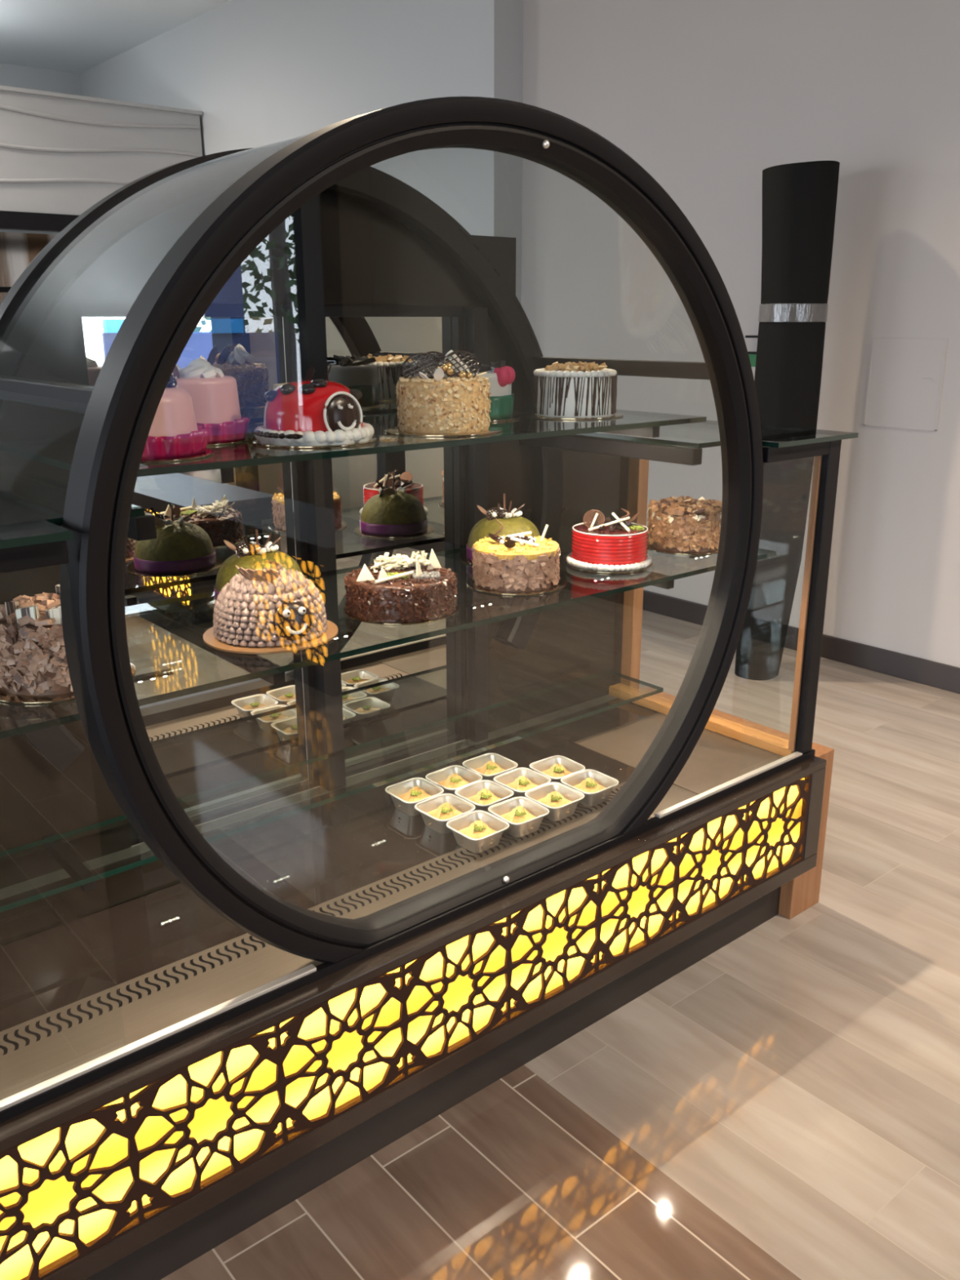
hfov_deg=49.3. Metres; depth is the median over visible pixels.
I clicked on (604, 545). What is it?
cake
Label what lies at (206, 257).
display case
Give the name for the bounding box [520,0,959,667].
wall
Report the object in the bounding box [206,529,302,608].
cake
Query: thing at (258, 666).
glass shelf
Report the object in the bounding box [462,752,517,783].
cup
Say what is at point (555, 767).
cup
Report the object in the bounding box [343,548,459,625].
chocolate cake
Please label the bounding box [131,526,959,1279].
floor
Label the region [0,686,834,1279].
base
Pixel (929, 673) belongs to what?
baseboard
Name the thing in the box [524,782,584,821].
cup
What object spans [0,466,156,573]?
side showcase
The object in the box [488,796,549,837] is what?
cup
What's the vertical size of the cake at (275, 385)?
0.084 m
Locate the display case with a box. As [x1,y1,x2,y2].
[0,96,763,963]
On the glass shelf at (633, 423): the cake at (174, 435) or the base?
the cake at (174, 435)
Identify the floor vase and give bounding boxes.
[734,160,839,680]
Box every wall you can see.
[0,62,81,234]
[80,0,523,511]
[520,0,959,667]
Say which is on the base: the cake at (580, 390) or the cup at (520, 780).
the cup at (520, 780)
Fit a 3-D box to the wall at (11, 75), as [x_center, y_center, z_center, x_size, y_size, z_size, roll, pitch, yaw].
[-6.069,-2.731,7.918,6.400,3.580,0.200,-14,22,-38]
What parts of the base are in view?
polished trim, window sill, polished trim, panel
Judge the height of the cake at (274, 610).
0.126 m
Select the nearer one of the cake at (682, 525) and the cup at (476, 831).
the cup at (476, 831)
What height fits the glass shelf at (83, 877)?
0.034 m
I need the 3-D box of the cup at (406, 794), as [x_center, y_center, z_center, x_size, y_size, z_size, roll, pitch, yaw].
[-0.142,0.344,2.265,0.102,0.042,0.102,-14,22,-38]
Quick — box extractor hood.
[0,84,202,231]
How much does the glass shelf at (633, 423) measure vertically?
0.034 m
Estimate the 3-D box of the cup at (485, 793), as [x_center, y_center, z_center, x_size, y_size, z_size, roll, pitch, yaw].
[0.009,0.347,2.252,0.102,0.042,0.102,-15,22,-40]
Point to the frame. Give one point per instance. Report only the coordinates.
(826, 451)
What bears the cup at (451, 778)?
on the base
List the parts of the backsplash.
wall rail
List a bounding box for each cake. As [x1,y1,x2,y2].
[0,584,136,703]
[140,373,213,463]
[172,358,249,445]
[203,560,337,653]
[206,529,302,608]
[253,364,377,448]
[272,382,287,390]
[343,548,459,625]
[384,350,502,436]
[432,360,519,422]
[459,493,539,564]
[466,519,565,595]
[525,360,623,419]
[565,508,653,573]
[646,495,722,555]
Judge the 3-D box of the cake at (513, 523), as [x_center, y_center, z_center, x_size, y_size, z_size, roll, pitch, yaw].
[0.055,-0.251,2.308,0.200,0.143,0.200,-14,22,-38]
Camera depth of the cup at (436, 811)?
2.19 m
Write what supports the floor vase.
on the floor
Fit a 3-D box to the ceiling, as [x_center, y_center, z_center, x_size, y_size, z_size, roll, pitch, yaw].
[-1.494,-3.006,2.435,6.800,0.120,14.100,-14,22,-38]
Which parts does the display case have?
rail, mirror door, mirror pane, panel, mirror pane, mirror door, rail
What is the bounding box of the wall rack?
[745,335,757,366]
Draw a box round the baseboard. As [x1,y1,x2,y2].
[642,589,959,693]
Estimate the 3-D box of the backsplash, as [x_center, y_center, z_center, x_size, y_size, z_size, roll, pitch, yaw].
[-4.383,-1.915,7.677,4.380,2.150,0.620,-14,22,-38]
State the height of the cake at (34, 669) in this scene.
0.129 m
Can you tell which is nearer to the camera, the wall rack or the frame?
the frame
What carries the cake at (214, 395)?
on the glass shelf at (633, 423)
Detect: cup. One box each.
[385,777,443,816]
[414,793,475,834]
[425,764,482,797]
[446,810,509,853]
[454,779,513,815]
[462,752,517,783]
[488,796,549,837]
[493,767,551,799]
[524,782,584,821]
[529,755,585,785]
[560,768,618,806]
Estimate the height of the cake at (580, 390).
0.111 m
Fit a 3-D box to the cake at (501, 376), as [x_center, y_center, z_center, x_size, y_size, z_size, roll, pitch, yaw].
[-0.018,-0.511,2.130,0.200,0.115,0.200,-14,22,-38]
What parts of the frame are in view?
rail, wood sill, pane, corner post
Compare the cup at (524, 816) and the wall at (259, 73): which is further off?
the wall at (259, 73)
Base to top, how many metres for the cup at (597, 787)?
0.042 m
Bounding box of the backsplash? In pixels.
[0,231,57,303]
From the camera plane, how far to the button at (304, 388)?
1.65 m
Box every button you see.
[264,390,277,402]
[280,383,295,395]
[298,383,315,394]
[311,377,327,387]
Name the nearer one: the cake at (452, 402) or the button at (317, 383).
the button at (317, 383)
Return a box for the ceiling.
[0,0,230,74]
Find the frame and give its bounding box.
[519,420,858,756]
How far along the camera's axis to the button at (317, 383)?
1.67 m
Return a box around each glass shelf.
[0,404,706,483]
[0,528,776,738]
[0,670,663,912]
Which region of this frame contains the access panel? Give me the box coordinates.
[863,337,948,431]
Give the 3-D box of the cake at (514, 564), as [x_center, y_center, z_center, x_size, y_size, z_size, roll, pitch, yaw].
[0.072,-0.177,2.088,0.200,0.130,0.200,-15,23,-40]
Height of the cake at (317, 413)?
0.122 m
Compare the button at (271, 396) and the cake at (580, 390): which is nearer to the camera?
the button at (271, 396)

